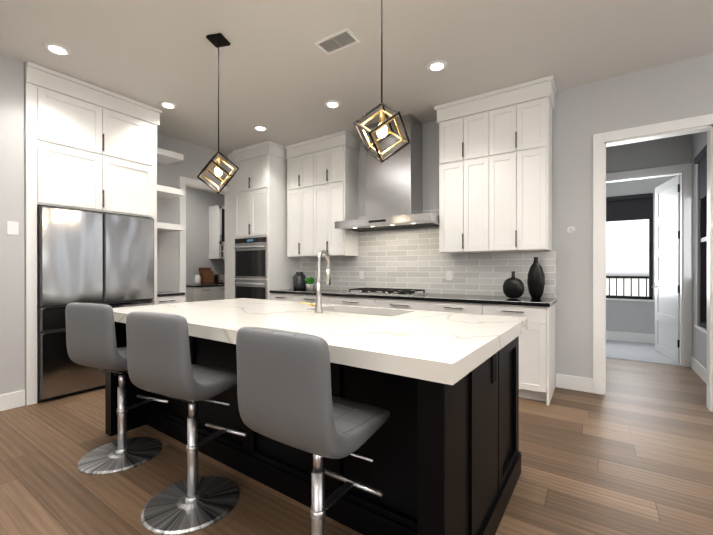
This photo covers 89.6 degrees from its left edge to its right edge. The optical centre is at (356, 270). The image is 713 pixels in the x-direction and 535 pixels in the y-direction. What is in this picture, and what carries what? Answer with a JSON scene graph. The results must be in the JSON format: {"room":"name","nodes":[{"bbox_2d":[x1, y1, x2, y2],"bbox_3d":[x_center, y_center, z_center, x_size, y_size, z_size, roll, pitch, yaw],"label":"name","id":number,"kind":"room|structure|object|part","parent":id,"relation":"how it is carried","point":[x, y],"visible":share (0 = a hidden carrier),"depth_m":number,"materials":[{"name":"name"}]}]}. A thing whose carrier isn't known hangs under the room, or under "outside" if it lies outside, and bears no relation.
{"room":"kitchen","nodes":[
{"label":"kitchen","id":0,"kind":"room"},
{"bbox_2d":[0,54,24,394],"bbox_3d":[-4.589,-0.321,1.467,0.790,3.050,4.688,0,0,34],"label":"wall","id":1,"kind":"structure","parent":0,"point":[12,280],"depth_m":3.13,"materials":[{"name":"paint"}]},
{"bbox_2d":[0,390,24,410],"bbox_3d":[-4.247,1.135,1.259,0.015,0.140,4.658,0,0,34],"label":"baseboard","id":2,"kind":"structure","parent":1,"relation":"attached to","point":[12,400],"depth_m":3.12,"materials":[{"name":"white wood"}]},
{"bbox_2d":[7,221,18,234],"bbox_3d":[-2.995,-0.369,3.127,0.008,0.115,0.075,0,0,34],"label":"light switch","id":3,"kind":"object","parent":1,"relation":"attached to","point":[12,228],"visible":1,"depth_m":3.12,"materials":[{"name":"white plastic"}]},
{"bbox_2d":[157,133,227,291],"bbox_3d":[-2.388,-0.328,5.349,0.120,3.050,4.212,0,0,34],"label":"wall","id":4,"kind":"structure","parent":0,"point":[194,162],"depth_m":5.00,"materials":[{"name":"paint"}]},
{"bbox_2d":[179,176,227,301],"bbox_3d":[-2.287,-0.068,5.482,0.140,2.530,0.940,0,0,34],"label":"door frame","id":5,"kind":"structure","parent":4,"relation":"attached to","point":[183,181],"depth_m":5.12,"materials":[{"name":"white wood"}]},
{"bbox_2d":[186,187,224,283],"bbox_3d":[-3.823,-0.331,6.801,0.120,3.050,3.640,0,0,34],"label":"wall","id":6,"kind":"structure","parent":0,"point":[199,203],"depth_m":7.47,"materials":[{"name":"paint"}]},
{"bbox_2d":[209,205,224,258],"bbox_3d":[-2.833,-0.807,7.809,0.396,1.120,0.600,0,0,34],"label":"wall cabinet","id":7,"kind":"object","parent":6,"relation":"attached to","point":[216,231],"visible":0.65,"depth_m":7.55,"materials":[{"name":"white wood"}]},
{"bbox_2d":[0,358,712,534],"bbox_3d":[-1.055,1.233,2.117,11.200,0.060,9.700,0,0,34],"label":"floor","id":8,"kind":"structure","parent":0,"point":[630,452],"depth_m":2.14,"materials":[{"name":"brown wood"}]},
{"bbox_2d":[24,61,161,405],"bbox_3d":[-2.869,-0.324,3.851,0.744,3.048,1.180,0,0,34],"label":"tall cabinet","id":9,"kind":"object","parent":8,"relation":"on","point":[90,147],"visible":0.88,"depth_m":3.48,"materials":[{"name":"white wood"}]},
{"bbox_2d":[37,206,153,400],"bbox_3d":[-2.858,0.307,3.838,0.726,1.785,0.998,0,0,34],"label":"fridge","id":10,"kind":"object","parent":8,"relation":"on","point":[94,257],"visible":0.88,"depth_m":3.46,"materials":[{"name":"grey metal"}]},
{"bbox_2d":[65,302,169,474],"bbox_3d":[-1.526,0.698,2.341,0.492,1.010,0.521,0,0,34],"label":"stool","id":11,"kind":"object","parent":8,"relation":"on","point":[90,336],"visible":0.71,"depth_m":2.17,"materials":[{"name":"grey leather"}]},
{"bbox_3d":[-1.534,0.404,2.332,0.500,0.430,0.509,0,0,34],"label":"seat","id":12,"kind":"part","parent":11,"relation":"part of","materials":[{"name":"grey leather"}]},
{"bbox_2d":[157,147,184,304],"bbox_3d":[-2.542,-0.159,4.588,0.467,2.715,0.488,0,0,34],"label":"shelf unit","id":13,"kind":"object","parent":8,"relation":"on","point":[166,157],"visible":0.29,"depth_m":4.57,"materials":[{"name":"white wood"}]},
{"bbox_2d":[126,311,247,534],"bbox_3d":[-0.845,0.699,1.858,0.471,1.010,0.505,0,0,34],"label":"stool","id":14,"kind":"object","parent":8,"relation":"on","point":[158,355],"visible":0.94,"depth_m":1.71,"materials":[{"name":"grey leather"}]},
{"bbox_3d":[-0.853,0.405,1.849,0.478,0.430,0.488,0,0,34],"label":"seat","id":15,"kind":"part","parent":14,"relation":"part of","materials":[{"name":"grey leather"}]},
{"bbox_2d":[186,284,217,301],"bbox_3d":[-3.167,0.756,7.115,0.618,0.876,0.490,0,0,34],"label":"base cabinet","id":16,"kind":"object","parent":8,"relation":"on","point":[205,292],"depth_m":6.88,"materials":[{"name":"white wood"}]},
{"bbox_2d":[195,275,200,284],"bbox_3d":[-3.162,0.183,7.141,0.110,0.190,0.110,0,0,34],"label":"canister","id":17,"kind":"object","parent":16,"relation":"on","point":[197,279],"visible":1,"depth_m":7.10,"materials":[{"name":"white ceramic"}]},
{"bbox_2d":[202,283,224,299],"bbox_3d":[-2.941,0.756,7.451,0.618,0.876,0.548,0,0,34],"label":"base cabinet","id":18,"kind":"object","parent":8,"relation":"on","point":[221,287],"depth_m":7.21,"materials":[{"name":"white wood"}]},
{"bbox_2d":[199,268,213,283],"bbox_3d":[-3.139,0.108,7.511,0.103,0.337,0.300,0,0,34],"label":"cutting boards","id":19,"kind":"object","parent":18,"relation":"on","point":[206,275],"visible":0.9,"depth_m":7.49,"materials":[{"name":"brown wood"}]},
{"bbox_2d":[214,274,224,283],"bbox_3d":[-2.894,0.175,7.732,0.245,0.203,0.260,0,0,34],"label":"toaster","id":20,"kind":"object","parent":18,"relation":"on","point":[219,278],"visible":0.71,"depth_m":7.61,"materials":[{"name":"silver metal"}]},
{"bbox_2d":[228,140,298,299],"bbox_3d":[-1.485,-0.328,5.642,1.010,3.048,0.714,0,0,34],"label":"tall cabinet","id":21,"kind":"object","parent":8,"relation":"on","point":[261,264],"visible":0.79,"depth_m":5.34,"materials":[{"name":"white wood"}]},
{"bbox_2d":[269,289,304,301],"bbox_3d":[-0.860,0.760,5.277,0.513,0.876,0.608,0,0,34],"label":"base cabinet","id":22,"kind":"object","parent":8,"relation":"on","point":[281,296],"depth_m":5.01,"materials":[{"name":"white wood"}]},
{"bbox_2d":[293,272,305,289],"bbox_3d":[-0.857,0.150,5.390,0.190,0.262,0.190,0,0,34],"label":"vase","id":23,"kind":"object","parent":22,"relation":"on","point":[299,282],"visible":0.98,"depth_m":5.31,"materials":[{"name":"black ceramic"}]},
{"bbox_2d":[304,277,314,289],"bbox_3d":[-0.678,0.189,5.237,0.156,0.184,0.158,0,0,34],"label":"plant pot","id":24,"kind":"object","parent":22,"relation":"on","point":[309,283],"visible":1,"depth_m":5.19,"materials":[{"name":"white ceramic"}]},
{"bbox_2d":[236,327,389,534],"bbox_3d":[-0.147,0.700,1.359,0.460,1.010,0.478,0,0,34],"label":"stool","id":25,"kind":"object","parent":8,"relation":"on","point":[285,396],"visible":1,"depth_m":1.17,"materials":[{"name":"grey leather"}]},
{"bbox_3d":[-0.155,0.406,1.347,0.426,0.430,0.458,0,0,34],"label":"seat","id":26,"kind":"part","parent":25,"relation":"part of","materials":[{"name":"grey leather"}]},
{"bbox_2d":[105,326,520,534],"bbox_3d":[-0.443,0.776,2.392,2.650,0.854,1.246,0,0,34],"label":"kitchen island","id":27,"kind":"object","parent":8,"relation":"on","point":[440,446],"depth_m":1.64,"materials":[{"name":"black wood"}]},
{"bbox_2d":[113,302,512,385],"bbox_3d":[-0.554,0.315,2.209,2.680,0.065,0.911,0,0,34],"label":"island countertop","id":28,"kind":"structure","parent":27,"relation":"on","point":[441,351],"depth_m":1.67,"materials":[{"name":"white stone"}]},
{"bbox_2d":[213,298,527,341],"bbox_3d":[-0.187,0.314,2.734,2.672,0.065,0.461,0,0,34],"label":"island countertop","id":29,"kind":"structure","parent":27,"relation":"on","point":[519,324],"depth_m":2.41,"materials":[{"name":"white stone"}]},
{"bbox_2d":[300,250,330,312],"bbox_3d":[-0.262,0.070,2.457,0.152,0.422,0.216,0,0,34],"label":"faucet","id":30,"kind":"object","parent":29,"relation":"on","point":[318,306],"visible":1,"depth_m":2.38,"materials":[{"name":"silver metal"}]},
{"bbox_2d":[297,292,336,303],"bbox_3d":[-0.460,0.760,5.009,0.677,0.876,0.608,0,0,34],"label":"base cabinet","id":31,"kind":"object","parent":8,"relation":"on","point":[310,297],"depth_m":4.71,"materials":[{"name":"white wood"}]},
{"bbox_2d":[329,292,400,306],"bbox_3d":[0.079,0.761,4.647,0.737,0.876,0.608,0,0,34],"label":"base cabinet","id":32,"kind":"object","parent":8,"relation":"on","point":[367,299],"depth_m":4.33,"materials":[{"name":"white wood"}]},
{"bbox_2d":[377,296,444,310],"bbox_3d":[0.683,0.762,4.242,0.717,0.876,0.608,0,0,34],"label":"base cabinet","id":33,"kind":"object","parent":8,"relation":"on","point":[424,303],"depth_m":3.94,"materials":[{"name":"white wood"}]},
{"bbox_2d":[433,296,496,313],"bbox_3d":[1.190,0.762,3.902,0.617,0.876,0.608,0,0,34],"label":"base cabinet","id":34,"kind":"object","parent":8,"relation":"on","point":[453,304],"depth_m":3.66,"materials":[{"name":"white wood"}]},
{"bbox_2d":[473,300,556,405],"bbox_3d":[1.615,0.763,3.616,0.637,0.876,0.610,0,0,34],"label":"base cabinet","id":35,"kind":"object","parent":8,"relation":"on","point":[537,359],"depth_m":3.29,"materials":[{"name":"white wood"}]},
{"bbox_2d":[503,271,523,297],"bbox_3d":[1.607,0.147,3.677,0.218,0.275,0.120,0,0,34],"label":"round vase","id":36,"kind":"object","parent":35,"relation":"on","point":[513,286],"visible":1,"depth_m":3.64,"materials":[{"name":"black ceramic"}]},
{"bbox_2d":[527,257,544,298],"bbox_3d":[1.812,0.074,3.623,0.170,0.420,0.102,0,0,34],"label":"vase","id":37,"kind":"object","parent":35,"relation":"on","point":[536,280],"visible":1,"depth_m":3.60,"materials":[{"name":"black ceramic"}]},
{"bbox_2d":[0,0,712,153],"bbox_3d":[-0.581,-1.888,2.817,11.200,0.080,11.400,0,0,34],"label":"ceiling","id":38,"kind":"structure","parent":0,"point":[283,78],"depth_m":3.01,"materials":[{"name":"paint"}]},
{"bbox_2d":[43,42,70,55],"bbox_3d":[-2.497,-1.843,2.994,0.184,0.012,0.184,0,0,34],"label":"recessed light","id":39,"kind":"object","parent":38,"relation":"in","point":[56,49],"visible":1,"depth_m":2.98,"materials":[{"name":"white"}]},
{"bbox_2d":[159,101,176,108],"bbox_3d":[-2.106,-1.845,4.008,0.184,0.012,0.184,0,0,34],"label":"recessed light","id":40,"kind":"object","parent":38,"relation":"in","point":[167,105],"visible":0.98,"depth_m":4.00,"materials":[{"name":"white"}]},
{"bbox_2d":[197,33,238,193],"bbox_3d":[-1.102,-1.229,2.867,0.324,1.237,0.295,0,0,34],"label":"pendant light","id":41,"kind":"object","parent":38,"relation":"hanging from","point":[218,40],"visible":1,"depth_m":2.85,"materials":[{"name":"black"}]},
{"bbox_2d":[253,125,267,130],"bbox_3d":[-1.247,-1.846,4.660,0.184,0.012,0.184,0,0,34],"label":"recessed light","id":42,"kind":"object","parent":38,"relation":"in","point":[260,128],"visible":1,"depth_m":4.65,"materials":[{"name":"white"}]},
{"bbox_2d":[325,100,340,107],"bbox_3d":[-0.264,-1.845,3.989,0.184,0.012,0.184,0,0,34],"label":"recessed light","id":43,"kind":"object","parent":38,"relation":"in","point":[332,104],"visible":1,"depth_m":3.97,"materials":[{"name":"white"}]},
{"bbox_2d":[314,27,360,54],"bbox_3d":[-0.157,-1.842,2.893,0.330,0.012,0.190,0,0,34],"label":"ceiling vent","id":44,"kind":"object","parent":38,"relation":"in","point":[346,37],"visible":1,"depth_m":2.88,"materials":[{"name":"white metal"}]},
{"bbox_2d":[353,0,409,162],"bbox_3d":[0.143,-1.228,2.031,0.295,1.237,0.324,0,0,34],"label":"pendant light","id":45,"kind":"object","parent":38,"relation":"hanging from","point":[380,129],"visible":1,"depth_m":2.03,"materials":[{"name":"black"}]},
{"bbox_2d":[427,60,446,71],"bbox_3d":[0.726,-1.843,3.240,0.184,0.012,0.184,0,0,34],"label":"recessed light","id":46,"kind":"object","parent":38,"relation":"in","point":[436,65],"visible":1,"depth_m":3.22,"materials":[{"name":"white"}]},
{"bbox_2d":[305,53,712,411],"bbox_3d":[1.770,-0.325,3.964,8.570,3.050,0.120,0,0,34],"label":"wall","id":47,"kind":"structure","parent":0,"point":[584,113],"depth_m":3.57,"materials":[{"name":"paint"}]},
{"bbox_2d":[285,130,360,257],"bbox_3d":[-0.500,-1.023,5.184,1.104,1.656,0.375,0,0,34],"label":"upper cabinet","id":48,"kind":"object","parent":47,"relation":"attached to","point":[322,185],"visible":0.96,"depth_m":5.00,"materials":[{"name":"white wood"}]},
{"bbox_2d":[335,114,438,231],"bbox_3d":[0.403,-1.192,4.438,1.300,1.314,0.592,0,0,34],"label":"range hood","id":49,"kind":"object","parent":47,"relation":"attached to","point":[394,193],"visible":0.9,"depth_m":4.36,"materials":[{"name":"silver metal"}]},
{"bbox_2d":[299,209,555,297],"bbox_3d":[0.577,-0.235,4.687,3.558,1.034,0.008,0,0,34],"label":"backsplash","id":50,"kind":"structure","parent":47,"relation":"attached to","point":[413,258],"depth_m":4.51,"materials":[{"name":"tile"}]},
{"bbox_2d":[359,271,363,278],"bbox_3d":[0.071,0.058,5.017,0.075,0.115,0.008,0,0,34],"label":"electrical outlet","id":51,"kind":"object","parent":50,"relation":"attached to","point":[361,274],"visible":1,"depth_m":5.01,"materials":[{"name":"white plastic"}]},
{"bbox_2d":[446,271,451,279],"bbox_3d":[1.116,0.059,4.316,0.075,0.115,0.008,0,0,34],"label":"electrical outlet","id":52,"kind":"object","parent":50,"relation":"attached to","point":[448,275],"visible":1,"depth_m":4.32,"materials":[{"name":"white plastic"}]},
{"bbox_2d":[434,75,556,253],"bbox_3d":[1.466,-1.020,3.865,1.179,1.656,0.375,0,0,34],"label":"upper cabinet","id":53,"kind":"object","parent":47,"relation":"attached to","point":[495,171],"visible":1,"depth_m":3.69,"materials":[{"name":"white wood"}]},
{"bbox_2d":[567,227,574,232],"bbox_3d":[2.161,-0.410,3.613,0.068,0.068,0.026,0,0,34],"label":"thermostat","id":54,"kind":"object","parent":47,"relation":"attached to","point":[570,229],"visible":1,"depth_m":3.60,"materials":[{"name":"white plastic"}]},
{"bbox_2d":[556,373,592,392],"bbox_3d":[2.187,1.130,3.606,0.317,0.140,0.015,0,0,34],"label":"baseboard","id":55,"kind":"structure","parent":47,"relation":"attached to","point":[577,383],"depth_m":3.60,"materials":[{"name":"white wood"}]},
{"bbox_2d":[593,114,712,411],"bbox_3d":[2.746,-0.064,3.310,0.940,2.530,0.160,0,0,34],"label":"door frame","id":56,"kind":"structure","parent":47,"relation":"attached to","point":[601,143],"depth_m":3.48,"materials":[{"name":"white wood"}]},
{"bbox_2d":[606,175,676,333],"bbox_3d":[5.019,-0.329,5.782,5.440,3.050,0.120,0,0,34],"label":"wall","id":57,"kind":"structure","parent":0,"point":[632,316],"depth_m":5.96,"materials":[{"name":"paint"}]},
{"bbox_2d":[606,193,652,299],"bbox_3d":[4.399,-0.394,6.150,1.060,1.740,0.100,0,0,34],"label":"window","id":58,"kind":"structure","parent":57,"relation":"in","point":[631,207],"depth_m":5.97,"materials":[{"name":"black"}]},
{"bbox_2d":[606,331,654,343],"bbox_3d":[4.981,1.114,5.728,5.200,0.156,0.015,0,0,34],"label":"baseboard","id":59,"kind":"structure","parent":57,"relation":"attached to","point":[610,335],"depth_m":5.99,"materials":[{"name":"white wood"}]},
{"bbox_2d":[606,340,680,365],"bbox_3d":[4.612,1.225,5.179,5.200,0.064,1.700,0,0,34],"label":"floor carpet","id":60,"kind":"object","parent":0,"point":[637,351],"depth_m":5.22,"materials":[{"name":"grey carpet"}]},
{"bbox_2d":[606,134,689,177],"bbox_3d":[3.641,-0.327,4.876,1.320,3.050,0.120,0,0,34],"label":"wall","id":61,"kind":"structure","parent":0,"point":[678,150],"depth_m":4.68,"materials":[{"name":"paint"}]},
{"bbox_2d":[652,175,679,362],"bbox_3d":[4.298,-0.020,4.979,0.109,2.420,0.812,0,0,23],"label":"door leaf","id":62,"kind":"structure","parent":61,"relation":"in","point":[667,269],"depth_m":4.93,"materials":[{"name":"white wood"}]},
{"bbox_2d":[690,131,706,368],"bbox_3d":[3.775,-0.325,3.775,0.130,3.050,1.800,0,0,34],"label":"wall","id":63,"kind":"structure","parent":0,"point":[698,141],"depth_m":4.24,"materials":[{"name":"paint"}]},
{"bbox_2d":[690,356,706,383],"bbox_3d":[3.690,1.130,3.762,0.015,0.140,1.640,0,0,34],"label":"baseboard","id":64,"kind":"structure","parent":63,"relation":"attached to","point":[695,365],"depth_m":4.09,"materials":[{"name":"white wood"}]},
{"bbox_2d":[694,144,706,328],"bbox_3d":[3.712,-0.340,3.745,0.100,1.960,1.080,0,0,34],"label":"window","id":65,"kind":"structure","parent":63,"relation":"in","point":[700,158],"depth_m":4.13,"materials":[{"name":"black"}]},
{"label":"outside","id":66,"kind":"structure","parent":0,"visible":0},
{"bbox_2d":[606,219,648,296],"bbox_3d":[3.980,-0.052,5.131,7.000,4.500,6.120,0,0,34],"label":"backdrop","id":67,"kind":"structure","parent":66,"point":[627,247],"depth_m":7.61,"materials":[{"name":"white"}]},
{"bbox_2d":[606,276,648,296],"bbox_3d":[4.886,0.499,6.752,1.300,0.790,0.040,0,0,34],"label":"railing","id":68,"kind":"object","parent":67,"relation":"attached to","point":[638,277],"visible":0.21,"depth_m":6.62,"materials":[{"name":"black metal"}]}
]}

